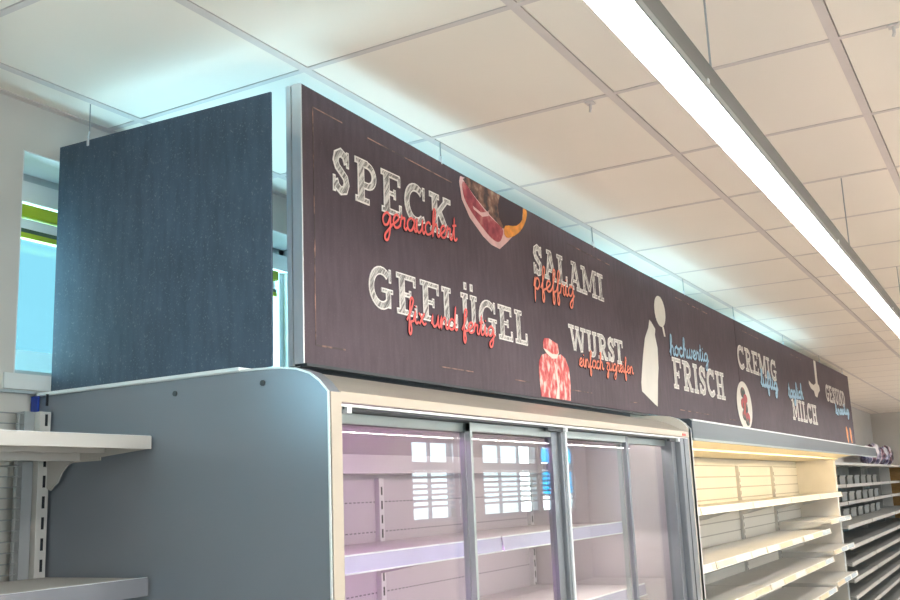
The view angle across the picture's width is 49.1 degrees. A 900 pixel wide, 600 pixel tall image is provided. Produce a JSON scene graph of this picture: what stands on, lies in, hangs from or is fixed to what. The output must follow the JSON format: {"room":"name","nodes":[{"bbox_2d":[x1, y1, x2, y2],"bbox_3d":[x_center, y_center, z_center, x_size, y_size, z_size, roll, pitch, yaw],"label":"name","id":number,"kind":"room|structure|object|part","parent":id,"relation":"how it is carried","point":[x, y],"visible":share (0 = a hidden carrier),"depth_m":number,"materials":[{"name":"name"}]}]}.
{"room":"supermarket","nodes":[
{"label":"supermarket","id":0,"kind":"room"},
{"bbox_2d":[0,93,873,581],"bbox_3d":[1.765,1.677,7.548,0.210,2.900,22.750,-9,-13,29],"label":"wall","id":1,"kind":"structure","parent":0,"point":[23,125],"depth_m":2.62,"materials":[{"name":"paint"}]},
{"bbox_2d":[2,150,287,391],"bbox_3d":[-0.906,0.020,3.201,0.216,0.649,1.350,-9,-13,29],"label":"window","id":2,"kind":"structure","parent":1,"relation":"in","point":[40,177],"depth_m":2.86,"materials":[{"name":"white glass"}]},
{"bbox_3d":[-0.872,0.315,3.130,0.166,0.040,1.350,-9,-13,29],"label":"sill","id":3,"kind":"part","parent":2,"relation":"part of","materials":[{"name":"paint"}]},
{"bbox_2d":[21,203,278,296],"bbox_3d":[-0.948,0.024,3.168,0.054,0.440,1.180,-9,-13,29],"label":"roller blind","id":4,"kind":"object","parent":2,"relation":"attached to","point":[38,225],"visible":0.29,"depth_m":2.81,"materials":[{"name":"green fabric"}]},
{"bbox_3d":[-0.952,-0.120,3.195,0.018,0.012,1.180,-9,-13,29],"label":"rail","id":5,"kind":"part","parent":4,"relation":"part of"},
{"bbox_2d":[0,389,858,458],"bbox_3d":[1.840,1.117,7.602,0.014,0.007,22.350,-9,-13,29],"label":"trim","id":6,"kind":"structure","parent":1,"relation":"attached to","point":[1,390],"depth_m":2.54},
{"bbox_2d":[0,0,899,413],"bbox_3d":[4.885,-0.200,6.053,7.730,0.153,22.750,-9,-13,29],"label":"ceiling","id":7,"kind":"structure","parent":0,"point":[504,87],"depth_m":2.81,"materials":[{"name":"tile"}]},
{"bbox_2d":[51,92,272,390],"bbox_3d":[-0.752,-0.187,2.521,0.757,0.794,0.009,-9,-13,29],"label":"board","id":8,"kind":"object","parent":7,"relation":"hanging from","point":[164,246],"visible":0.96,"depth_m":2.49,"materials":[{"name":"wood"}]},
{"bbox_2d":[286,83,854,443],"bbox_3d":[1.865,0.449,6.311,0.053,0.780,9.028,-9,-13,29],"label":"chalkboard sign","id":9,"kind":"object","parent":7,"relation":"hanging from","point":[402,265],"visible":1,"depth_m":3.26,"materials":[{"name":"metal"}]},
{"bbox_3d":[-0.394,-0.192,2.472,0.015,0.724,0.028,-9,-13,29],"label":"upright rail","id":10,"kind":"part","parent":9,"relation":"part of","materials":[{"name":"metal"}]},
{"bbox_3d":[0.376,0.179,3.666,0.001,0.071,0.140,-9,-13,29],"label":"salami knob","id":11,"kind":"part","parent":9,"relation":"part of","materials":[{"name":"red paint"}]},
{"bbox_2d":[641,320,658,405],"bbox_3d":[0.941,0.291,4.652,0.001,0.415,0.280,-9,-13,29],"label":"bottle","id":12,"kind":"object","parent":9,"relation":"on","point":[649,334],"depth_m":4.65,"materials":[{"name":"beige paint"}]},
{"bbox_3d":[1.845,0.655,6.174,0.001,0.292,0.380,-9,-13,29],"label":"printed plate","id":13,"kind":"part","parent":9,"relation":"part of","materials":[{"name":"beige paint"}]},
{"bbox_2d":[585,100,595,111],"bbox_3d":[0.406,-0.558,2.853,0.024,0.030,0.024,-9,-13,29],"label":"ceiling hook","id":14,"kind":"object","parent":7,"relation":"attached to","point":[588,103],"visible":1,"depth_m":2.85,"materials":[{"name":"metal"}]},
{"bbox_2d":[583,0,899,336],"bbox_3d":[4.123,0.520,8.187,0.071,0.375,17.550,-9,-13,29],"label":"lamp","id":15,"kind":"object","parent":7,"relation":"hanging from","point":[647,28],"visible":1,"depth_m":2.04,"materials":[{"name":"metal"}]},
{"bbox_2d":[888,22,898,36],"bbox_3d":[1.101,-0.667,2.445,0.024,0.030,0.024,-9,-13,29],"label":"ceiling hook","id":16,"kind":"object","parent":7,"relation":"attached to","point":[894,26],"visible":1,"depth_m":2.44,"materials":[{"name":"metal"}]},
{"bbox_2d":[870,412,899,464],"bbox_3d":[10.608,2.863,15.381,7.230,2.900,0.200,-9,-13,29],"label":"wall","id":17,"kind":"structure","parent":0,"point":[885,426],"depth_m":17.12,"materials":[{"name":"paint"}]},
{"bbox_3d":[5.004,2.665,5.485,7.730,0.100,22.750,-9,-13,29],"label":"floor","id":18,"kind":"structure","parent":0,"visible":0},
{"bbox_2d":[0,394,151,599],"bbox_3d":[-2.036,0.833,0.164,0.508,1.996,4.897,-9,-13,29],"label":"wall shelving","id":19,"kind":"object","parent":18,"relation":"on","point":[40,456],"visible":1,"depth_m":2.37,"materials":[{"name":"beige metal"}]},
{"bbox_3d":[-1.019,1.236,2.348,0.055,1.931,0.033,-9,-13,29],"label":"slotted post","id":20,"kind":"part","parent":19,"relation":"part of","materials":[{"name":"beige metal"}]},
{"bbox_3d":[-1.180,0.278,1.892,0.358,0.045,1.257,-9,-13,29],"label":"shelf","id":21,"kind":"part","parent":19,"relation":"part of","materials":[{"name":"beige metal"}]},
{"bbox_3d":[-1.167,0.597,1.829,0.356,0.045,1.257,-9,-13,29],"label":"shelf","id":22,"kind":"part","parent":19,"relation":"part of","materials":[{"name":"beige metal"}]},
{"bbox_2d":[31,366,705,599],"bbox_3d":[0.030,1.327,3.306,0.956,2.020,2.691,-9,-13,29],"label":"refrigerated display case","id":23,"kind":"object","parent":18,"relation":"on","point":[268,483],"visible":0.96,"depth_m":2.59,"materials":[{"name":"metal"}]},
{"bbox_3d":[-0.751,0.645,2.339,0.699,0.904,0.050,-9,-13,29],"label":"trim","id":24,"kind":"part","parent":23,"relation":"part of","materials":[{"name":"grey metal"}]},
{"bbox_3d":[-0.628,1.152,2.160,0.940,1.970,0.004,-9,-13,29],"label":"edge trim","id":25,"kind":"part","parent":23,"relation":"part of","materials":[{"name":"grey metal"}]},
{"bbox_3d":[-0.618,1.155,2.178,0.940,1.970,0.040,-9,-13,29],"label":"panel","id":26,"kind":"part","parent":23,"relation":"part of","materials":[{"name":"metal"}]},
{"bbox_3d":[-0.237,1.272,3.465,0.030,1.270,0.030,-9,-13,29],"label":"slotted post","id":27,"kind":"part","parent":23,"relation":"part of","materials":[{"name":"metal"}]},
{"bbox_3d":[-0.126,0.305,2.450,0.014,0.024,0.660,-9,-13,29],"label":"sliding door","id":28,"kind":"part","parent":23,"relation":"part of","materials":[{"name":"grey metal"}]},
{"bbox_2d":[344,540,463,554],"bbox_3d":[-0.346,0.753,2.890,0.474,0.022,1.235,-9,-13,29],"label":"shelf","id":29,"kind":"object","parent":23,"relation":"attached to","point":[351,547],"depth_m":3.03,"materials":[{"name":"white metal"}]},
{"bbox_3d":[-0.138,0.725,2.773,0.014,0.042,1.231,-9,-13,29],"label":"price rail","id":30,"kind":"part","parent":23,"relation":"part of","materials":[{"name":"white plastic"}]},
{"bbox_3d":[-0.248,1.206,3.494,0.020,1.512,2.592,-9,-13,29],"label":"panel","id":31,"kind":"part","parent":23,"relation":"part of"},
{"bbox_2d":[389,523,602,542],"bbox_3d":[0.278,0.938,3.957,0.474,0.022,1.245,-9,-13,29],"label":"shelf","id":32,"kind":"object","parent":23,"relation":"attached to","point":[508,532],"depth_m":3.85,"materials":[{"name":"white metal"}]},
{"bbox_2d":[323,374,682,430],"bbox_3d":[0.291,0.377,3.323,0.258,0.080,2.590,-9,-13,29],"label":"hood","id":33,"kind":"object","parent":23,"relation":"attached to","point":[350,390],"depth_m":2.81,"materials":[{"name":"metal"}]},
{"bbox_3d":[0.195,0.392,2.956,0.014,0.024,0.590,-9,-13,29],"label":"sliding door","id":34,"kind":"part","parent":23,"relation":"part of","materials":[{"name":"grey metal"}]},
{"bbox_3d":[0.391,1.460,4.541,0.030,1.270,0.030,-9,-13,29],"label":"slotted post","id":35,"kind":"part","parent":23,"relation":"part of","materials":[{"name":"metal"}]},
{"bbox_2d":[480,584,632,599],"bbox_3d":[0.310,1.198,3.893,0.524,0.022,1.245,-9,-13,29],"label":"shelf","id":36,"kind":"object","parent":23,"relation":"attached to","point":[509,591],"depth_m":4.15,"materials":[{"name":"white metal"}]},
{"bbox_3d":[0.370,1.134,3.091,0.060,1.446,0.031,-9,-13,29],"label":"post","id":37,"kind":"part","parent":23,"relation":"part of","materials":[{"name":"metal"}]},
{"bbox_3d":[0.486,0.911,3.841,0.014,0.042,1.241,-9,-13,29],"label":"price rail","id":38,"kind":"part","parent":23,"relation":"part of","materials":[{"name":"white plastic"}]},
{"bbox_3d":[0.516,0.488,3.507,0.014,0.024,0.630,-9,-13,29],"label":"sliding door","id":39,"kind":"part","parent":23,"relation":"part of","materials":[{"name":"grey metal"}]},
{"bbox_3d":[0.540,1.167,3.765,0.014,0.042,1.241,-9,-13,29],"label":"price rail","id":40,"kind":"part","parent":23,"relation":"part of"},
{"bbox_3d":[0.783,0.576,4.007,0.014,0.024,0.565,-9,-13,29],"label":"sliding door","id":41,"kind":"part","parent":23,"relation":"part of","materials":[{"name":"grey metal"}]},
{"bbox_3d":[0.693,1.537,4.425,0.940,1.989,0.035,-9,-13,29],"label":"panel","id":42,"kind":"part","parent":23,"relation":"part of","materials":[{"name":"beige paint"}]},
{"bbox_3d":[0.696,1.538,4.431,0.940,1.989,0.044,-9,-13,29],"label":"edge trim","id":43,"kind":"part","parent":23,"relation":"part of","materials":[{"name":"grey metal"}]},
{"bbox_2d":[680,419,876,599],"bbox_3d":[2.415,1.990,7.074,0.970,1.950,6.318,-9,-13,29],"label":"fridge","id":44,"kind":"object","parent":18,"relation":"on","point":[770,530],"visible":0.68,"depth_m":7.89,"materials":[{"name":"metal"}]},
{"bbox_3d":[1.166,1.387,4.953,0.014,0.034,1.246,-9,-13,29],"label":"price rail","id":45,"kind":"part","parent":44,"relation":"part of","materials":[{"name":"white plastic"}]},
{"bbox_2d":[698,504,724,506],"bbox_3d":[1.565,1.314,6.211,0.378,0.022,1.250,-9,-13,29],"label":"shelf","id":46,"kind":"object","parent":44,"relation":"attached to","point":[706,505],"depth_m":6.39,"materials":[{"name":"metal"}]},
{"bbox_3d":[2.015,1.883,7.328,0.020,1.390,1.259,-9,-13,29],"label":"panel","id":47,"kind":"part","parent":44,"relation":"part of","materials":[{"name":"white metal"}]},
{"bbox_3d":[1.732,1.290,6.118,0.014,0.036,1.246,-9,-13,29],"label":"price rail","id":48,"kind":"part","parent":44,"relation":"part of","materials":[{"name":"white plastic"}]},
{"bbox_2d":[702,549,756,563],"bbox_3d":[1.604,1.603,6.138,0.438,0.022,1.250,-9,-13,29],"label":"shelf","id":49,"kind":"object","parent":44,"relation":"attached to","point":[719,556],"depth_m":6.10,"materials":[{"name":"metal"}]},
{"bbox_2d":[705,586,763,599],"bbox_3d":[1.613,1.839,6.092,0.438,0.022,1.250,-9,-13,29],"label":"shelf","id":50,"kind":"object","parent":44,"relation":"attached to","point":[712,592],"depth_m":6.23,"materials":[{"name":"metal"}]},
{"bbox_2d":[700,499,770,504],"bbox_3d":[2.195,1.502,7.290,0.378,0.022,1.250,-9,-13,29],"label":"shelf","id":51,"kind":"object","parent":44,"relation":"attached to","point":[705,501],"depth_m":7.17,"materials":[{"name":"metal"}]},
{"bbox_3d":[1.796,1.574,6.031,0.014,0.034,1.246,-9,-13,29],"label":"price rail","id":52,"kind":"part","parent":44,"relation":"part of","materials":[{"name":"white plastic"}]},
{"bbox_3d":[2.349,1.999,7.852,0.030,1.340,0.028,-9,-13,29],"label":"slotted post","id":53,"kind":"part","parent":44,"relation":"part of","materials":[{"name":"metal"}]},
{"bbox_2d":[704,538,793,548],"bbox_3d":[2.233,1.791,7.217,0.438,0.022,1.250,-9,-13,29],"label":"shelf","id":54,"kind":"object","parent":44,"relation":"attached to","point":[725,543],"depth_m":7.16,"materials":[{"name":"metal"}]},
{"bbox_2d":[705,570,800,585],"bbox_3d":[2.243,2.027,7.170,0.438,0.022,1.250,-9,-13,29],"label":"shelf","id":55,"kind":"object","parent":44,"relation":"attached to","point":[732,577],"depth_m":7.10,"materials":[{"name":"metal"}]},
{"bbox_3d":[2.644,2.071,8.407,0.020,1.390,1.259,-9,-13,29],"label":"panel","id":56,"kind":"part","parent":44,"relation":"part of","materials":[{"name":"white metal"}]},
{"bbox_3d":[2.362,1.478,7.197,0.014,0.036,1.246,-9,-13,29],"label":"price rail","id":57,"kind":"part","parent":44,"relation":"part of","materials":[{"name":"white plastic"}]},
{"bbox_2d":[750,496,797,499],"bbox_3d":[2.825,1.689,8.368,0.378,0.022,1.250,-9,-13,29],"label":"shelf","id":58,"kind":"object","parent":44,"relation":"attached to","point":[751,497],"depth_m":8.40,"materials":[{"name":"metal"}]},
{"bbox_3d":[2.978,2.186,8.931,0.030,1.340,0.028,-9,-13,29],"label":"slotted post","id":59,"kind":"part","parent":44,"relation":"part of","materials":[{"name":"metal"}]},
{"bbox_2d":[746,530,821,538],"bbox_3d":[2.863,1.978,8.296,0.438,0.022,1.250,-9,-13,29],"label":"shelf","id":60,"kind":"object","parent":44,"relation":"attached to","point":[805,534],"depth_m":8.22,"materials":[{"name":"metal"}]},
{"bbox_3d":[2.655,1.089,7.090,0.017,0.010,6.318,-9,-13,29],"label":"fascia trim","id":61,"kind":"part","parent":44,"relation":"part of","materials":[{"name":"grey metal"}]},
{"bbox_3d":[2.426,1.762,7.110,0.014,0.034,1.246,-9,-13,29],"label":"price rail","id":62,"kind":"part","parent":44,"relation":"part of","materials":[{"name":"white plastic"}]},
{"bbox_3d":[3.274,2.258,9.485,0.020,1.390,1.259,-9,-13,29],"label":"panel","id":63,"kind":"part","parent":44,"relation":"part of","materials":[{"name":"white metal"}]},
{"bbox_2d":[749,558,827,569],"bbox_3d":[2.873,2.215,8.249,0.438,0.022,1.250,-9,-13,29],"label":"shelf","id":64,"kind":"object","parent":44,"relation":"attached to","point":[767,563],"depth_m":8.17,"materials":[{"name":"metal"}]},
{"bbox_3d":[2.435,1.998,7.063,0.014,0.034,1.246,-9,-13,29],"label":"price rail","id":65,"kind":"part","parent":44,"relation":"part of","materials":[{"name":"white plastic"}]},
{"bbox_2d":[758,587,832,599],"bbox_3d":[2.883,2.460,8.200,0.438,0.022,1.250,-9,-13,29],"label":"shelf","id":66,"kind":"object","parent":44,"relation":"attached to","point":[782,593],"depth_m":8.24,"materials":[{"name":"metal"}]},
{"bbox_2d":[779,493,824,496],"bbox_3d":[3.444,1.874,9.428,0.378,0.022,1.206,-9,-13,29],"label":"shelf","id":67,"kind":"object","parent":44,"relation":"attached to","point":[780,494],"depth_m":9.52,"materials":[{"name":"metal"}]},
{"bbox_3d":[2.991,1.665,8.275,0.014,0.036,1.246,-9,-13,29],"label":"price rail","id":68,"kind":"part","parent":44,"relation":"part of","materials":[{"name":"white plastic"}]},
{"bbox_2d":[779,516,841,523],"bbox_3d":[3.481,2.090,9.369,0.443,0.022,1.206,-9,-13,29],"label":"shelf","id":69,"kind":"object","parent":44,"relation":"attached to","point":[784,519],"depth_m":9.14,"materials":[{"name":"metal"}]},
{"bbox_2d":[782,543,849,554],"bbox_3d":[3.492,2.350,9.317,0.443,0.022,1.206,-9,-13,29],"label":"shelf","id":70,"kind":"object","parent":44,"relation":"attached to","point":[802,548],"depth_m":9.13,"materials":[{"name":"metal"}]},
{"bbox_2d":[786,571,853,585],"bbox_3d":[3.503,2.614,9.265,0.443,0.022,1.206,-9,-13,29],"label":"shelf","id":71,"kind":"object","parent":44,"relation":"attached to","point":[816,578],"depth_m":9.08,"materials":[{"name":"metal"}]},
{"bbox_3d":[3.755,2.335,9.902,0.470,1.562,0.040,-9,-13,29],"label":"panel","id":72,"kind":"part","parent":44,"relation":"part of","materials":[{"name":"beige paint"}]},
{"bbox_3d":[3.610,1.849,9.335,0.014,0.036,1.202,-9,-13,29],"label":"price rail","id":73,"kind":"part","parent":44,"relation":"part of","materials":[{"name":"white plastic"}]},
{"bbox_3d":[3.906,2.348,9.811,0.008,1.490,0.044,-9,-13,29],"label":"trim","id":74,"kind":"part","parent":44,"relation":"part of","materials":[{"name":"white metal"}]},
{"bbox_2d":[835,462,899,599],"bbox_3d":[5.624,3.144,13.148,0.580,1.885,7.500,-9,-13,29],"label":"shelving","id":75,"kind":"object","parent":18,"relation":"on","point":[875,555],"visible":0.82,"depth_m":12.52,"materials":[{"name":"metal"}]},
{"bbox_2d":[836,475,845,484],"bbox_3d":[4.676,2.187,11.960,0.178,0.114,0.432,-9,-13,29],"label":"crate","id":76,"kind":"object","parent":75,"relation":"on","point":[840,478],"visible":0.5,"depth_m":11.81,"materials":[{"name":"grey plastic"}]},
{"bbox_2d":[839,492,847,501],"bbox_3d":[4.684,2.383,11.921,0.178,0.114,0.432,-9,-13,29],"label":"crate","id":77,"kind":"object","parent":75,"relation":"on","point":[843,498],"visible":0.38,"depth_m":11.82,"materials":[{"name":"grey plastic"}]},
{"bbox_2d":[840,508,848,515],"bbox_3d":[4.692,2.579,11.882,0.178,0.114,0.432,-9,-13,29],"label":"crate","id":78,"kind":"object","parent":75,"relation":"on","point":[844,512],"visible":0.34,"depth_m":11.77,"materials":[{"name":"grey plastic"}]},
{"bbox_2d":[839,491,854,500],"bbox_3d":[4.981,2.472,12.429,0.178,0.114,0.432,-9,-13,29],"label":"crate","id":79,"kind":"object","parent":75,"relation":"on","point":[850,494],"visible":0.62,"depth_m":12.33,"materials":[{"name":"grey plastic"}]},
{"bbox_2d":[840,507,856,516],"bbox_3d":[4.989,2.668,12.390,0.178,0.114,0.432,-9,-13,29],"label":"crate","id":80,"kind":"object","parent":75,"relation":"on","point":[852,510],"visible":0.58,"depth_m":12.31,"materials":[{"name":"grey plastic"}]},
{"bbox_2d":[845,475,852,483],"bbox_3d":[4.973,2.276,12.468,0.178,0.114,0.432,-9,-13,29],"label":"crate","id":81,"kind":"object","parent":75,"relation":"on","point":[848,479],"visible":0.45,"depth_m":12.35,"materials":[{"name":"grey plastic"}]},
{"bbox_2d":[846,506,862,515],"bbox_3d":[5.286,2.756,12.898,0.178,0.114,0.432,-9,-13,29],"label":"crate","id":82,"kind":"object","parent":75,"relation":"on","point":[859,509],"visible":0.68,"depth_m":12.81,"materials":[{"name":"grey plastic"}]},
{"bbox_3d":[5.397,3.144,13.281,0.020,1.755,7.500,-9,-13,29],"label":"panel","id":83,"kind":"part","parent":75,"relation":"part of","materials":[{"name":"grey metal"}]},
{"bbox_3d":[4.216,2.451,10.771,0.500,0.025,1.750,-9,-13,29],"label":"shelf","id":84,"kind":"part","parent":75,"relation":"part of","materials":[{"name":"metal"}]},
{"bbox_2d":[851,490,860,499],"bbox_3d":[5.278,2.560,12.937,0.178,0.114,0.432,-9,-13,29],"label":"crate","id":85,"kind":"object","parent":75,"relation":"on","point":[857,494],"visible":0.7,"depth_m":12.85,"materials":[{"name":"grey plastic"}]},
{"bbox_2d":[852,475,859,483],"bbox_3d":[5.270,2.364,12.976,0.178,0.114,0.432,-9,-13,29],"label":"crate","id":86,"kind":"object","parent":75,"relation":"on","point":[855,478],"visible":0.44,"depth_m":12.85,"materials":[{"name":"grey plastic"}]},
{"bbox_3d":[4.225,2.647,10.732,0.500,0.025,1.750,-9,-13,29],"label":"shelf","id":87,"kind":"part","parent":75,"relation":"part of","materials":[{"name":"metal"}]},
{"bbox_2d":[849,489,867,498],"bbox_3d":[5.574,2.648,13.445,0.178,0.114,0.432,-9,-13,29],"label":"crate","id":88,"kind":"object","parent":75,"relation":"on","point":[863,492],"visible":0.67,"depth_m":13.32,"materials":[{"name":"grey plastic"}]},
{"bbox_3d":[4.231,2.804,10.701,0.500,0.025,1.750,-9,-13,29],"label":"shelf","id":89,"kind":"part","parent":75,"relation":"part of","materials":[{"name":"metal"}]},
{"bbox_2d":[851,504,868,513],"bbox_3d":[5.582,2.845,13.406,0.178,0.114,0.432,-9,-13,29],"label":"crate","id":90,"kind":"object","parent":75,"relation":"on","point":[865,506],"visible":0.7,"depth_m":13.28,"materials":[{"name":"grey plastic"}]},
{"bbox_3d":[4.237,2.961,10.670,0.500,0.025,1.750,-9,-13,29],"label":"shelf","id":91,"kind":"part","parent":75,"relation":"part of","materials":[{"name":"metal"}]},
{"bbox_2d":[859,475,865,482],"bbox_3d":[5.566,2.453,13.484,0.178,0.114,0.432,-9,-13,29],"label":"crate","id":92,"kind":"object","parent":75,"relation":"on","point":[861,477],"visible":0.46,"depth_m":13.37,"materials":[{"name":"grey plastic"}]},
{"bbox_3d":[4.244,3.118,10.639,0.500,0.025,1.750,-9,-13,29],"label":"shelf","id":93,"kind":"part","parent":75,"relation":"part of","materials":[{"name":"metal"}]},
{"bbox_3d":[4.250,3.274,10.608,0.500,0.025,1.750,-9,-13,29],"label":"shelf","id":94,"kind":"part","parent":75,"relation":"part of","materials":[{"name":"metal"}]},
{"bbox_2d":[858,445,872,463],"bbox_3d":[5.952,2.221,14.113,0.185,0.270,0.439,-5,-11,11],"label":"snack bag","id":95,"kind":"object","parent":75,"relation":"on","point":[863,459],"visible":0.43,"depth_m":13.94,"materials":[{"name":"purple plastic"}]},
{"bbox_2d":[863,489,872,497],"bbox_3d":[5.871,2.737,13.953,0.178,0.114,0.432,-9,-13,29],"label":"crate","id":96,"kind":"object","parent":75,"relation":"on","point":[869,491],"visible":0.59,"depth_m":13.80,"materials":[{"name":"grey plastic"}]},
{"bbox_2d":[865,475,870,482],"bbox_3d":[5.863,2.541,13.992,0.178,0.114,0.432,-9,-13,29],"label":"crate","id":97,"kind":"object","parent":75,"relation":"on","point":[867,477],"visible":0.43,"depth_m":13.86,"materials":[{"name":"grey plastic"}]},
{"bbox_3d":[5.259,2.955,12.504,0.500,0.025,2.300,-9,-13,29],"label":"shelf","id":98,"kind":"part","parent":75,"relation":"part of","materials":[{"name":"metal"}]},
{"bbox_2d":[865,503,874,511],"bbox_3d":[5.879,2.933,13.914,0.178,0.114,0.432,-9,-13,29],"label":"crate","id":99,"kind":"object","parent":75,"relation":"on","point":[871,505],"visible":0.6,"depth_m":13.85,"materials":[{"name":"grey plastic"}]},
{"bbox_3d":[5.266,3.112,12.473,0.500,0.025,2.300,-9,-13,29],"label":"shelf","id":100,"kind":"part","parent":75,"relation":"part of","materials":[{"name":"metal"}]},
{"bbox_3d":[5.251,2.759,12.543,0.500,0.025,2.300,-9,-13,29],"label":"shelf","id":101,"kind":"part","parent":75,"relation":"part of","materials":[{"name":"metal"}]},
{"bbox_2d":[867,444,876,463],"bbox_3d":[6.211,2.283,14.560,0.185,0.300,0.439,-6,-12,18],"label":"snack bag","id":102,"kind":"object","parent":75,"relation":"on","point":[869,445],"visible":0.35,"depth_m":14.39,"materials":[{"name":"plastic"}]},
{"bbox_2d":[866,502,879,510],"bbox_3d":[6.176,3.021,14.422,0.178,0.114,0.432,-9,-13,29],"label":"crate","id":103,"kind":"object","parent":75,"relation":"on","point":[877,504],"visible":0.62,"depth_m":14.35,"materials":[{"name":"grey plastic"}]},
{"bbox_2d":[869,488,878,496],"bbox_3d":[6.168,2.825,14.461,0.178,0.114,0.432,-9,-13,29],"label":"crate","id":104,"kind":"object","parent":75,"relation":"on","point":[875,490],"visible":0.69,"depth_m":14.36,"materials":[{"name":"grey plastic"}]},
{"bbox_2d":[871,475,876,481],"bbox_3d":[6.160,2.629,14.500,0.178,0.114,0.432,-9,-13,29],"label":"crate","id":105,"kind":"object","parent":75,"relation":"on","point":[873,477],"visible":0.34,"depth_m":14.37,"materials":[{"name":"grey plastic"}]},
{"bbox_2d":[871,443,881,463],"bbox_3d":[6.469,2.346,15.007,0.188,0.330,0.440,-9,-13,29],"label":"snack bag","id":106,"kind":"object","parent":75,"relation":"on","point":[878,450],"visible":0.44,"depth_m":14.87,"materials":[{"name":"white plastic"}]},
{"bbox_3d":[5.272,3.269,12.442,0.500,0.025,2.300,-9,-13,29],"label":"shelf","id":107,"kind":"part","parent":75,"relation":"part of","materials":[{"name":"metal"}]},
{"bbox_3d":[5.279,3.426,12.411,0.500,0.025,2.300,-9,-13,29],"label":"shelf","id":108,"kind":"part","parent":75,"relation":"part of","materials":[{"name":"metal"}]},
{"bbox_2d":[879,447,885,463],"bbox_3d":[6.730,2.453,15.445,0.185,0.270,0.439,-5,-11,11],"label":"snack bag","id":109,"kind":"object","parent":75,"relation":"on","point":[883,453],"visible":0.44,"depth_m":15.26,"materials":[{"name":"purple plastic"}]},
{"bbox_3d":[5.285,3.583,12.380,0.500,0.025,2.300,-9,-13,29],"label":"shelf","id":110,"kind":"part","parent":75,"relation":"part of","materials":[{"name":"metal"}]},
{"bbox_3d":[6.344,3.278,14.362,0.500,0.025,1.950,-9,-13,29],"label":"shelf","id":111,"kind":"part","parent":75,"relation":"part of","materials":[{"name":"metal"}]},
{"bbox_3d":[6.336,3.082,14.401,0.500,0.025,1.950,-9,-13,29],"label":"shelf","id":112,"kind":"part","parent":75,"relation":"part of","materials":[{"name":"metal"}]},
{"bbox_2d":[881,446,889,463],"bbox_3d":[6.989,2.515,15.892,0.185,0.300,0.439,-6,-12,18],"label":"snack bag","id":113,"kind":"object","parent":75,"relation":"on","point":[882,447],"visible":0.41,"depth_m":15.72,"materials":[{"name":"purple plastic"}]},
{"bbox_3d":[6.350,3.435,14.331,0.500,0.025,1.950,-9,-13,29],"label":"shelf","id":114,"kind":"part","parent":75,"relation":"part of","materials":[{"name":"metal"}]},
{"bbox_2d":[883,445,893,464],"bbox_3d":[7.247,2.578,16.339,0.188,0.330,0.440,-9,-13,29],"label":"snack bag","id":115,"kind":"object","parent":75,"relation":"on","point":[888,448],"visible":0.41,"depth_m":16.20,"materials":[{"name":"purple plastic"}]},
{"bbox_3d":[6.357,3.592,14.300,0.500,0.025,1.950,-9,-13,29],"label":"shelf","id":116,"kind":"part","parent":75,"relation":"part of","materials":[{"name":"metal"}]},
{"bbox_3d":[7.163,3.329,15.818,0.500,0.025,1.270,-9,-13,29],"label":"shelf","id":117,"kind":"part","parent":75,"relation":"part of","materials":[{"name":"metal"}]},
{"bbox_3d":[6.363,3.749,14.269,0.500,0.025,1.950,-9,-13,29],"label":"shelf","id":118,"kind":"part","parent":75,"relation":"part of","materials":[{"name":"metal"}]},
{"bbox_3d":[7.171,3.525,15.779,0.500,0.025,1.270,-9,-13,29],"label":"shelf","id":119,"kind":"part","parent":75,"relation":"part of","materials":[{"name":"metal"}]},
{"bbox_3d":[6.370,3.906,14.238,0.500,0.025,1.950,-9,-13,29],"label":"shelf","id":120,"kind":"part","parent":75,"relation":"part of","materials":[{"name":"metal"}]},
{"bbox_2d":[889,467,899,517],"bbox_3d":[9.156,3.511,15.738,4.060,1.885,0.395,-9,-13,29],"label":"shelving","id":121,"kind":"object","parent":18,"relation":"on","point":[894,471],"visible":0.04,"depth_m":16.88,"materials":[{"name":"wood"}]},
{"label":"outside","id":122,"kind":"structure","parent":0,"visible":0},
{"bbox_2d":[15,349,51,372],"bbox_3d":[0.936,2.167,8.444,0.100,2.355,44.000,-9,-13,29],"label":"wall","id":123,"kind":"structure","parent":122,"point":[25,360],"depth_m":4.08,"materials":[{"name":"paint"}]}
]}

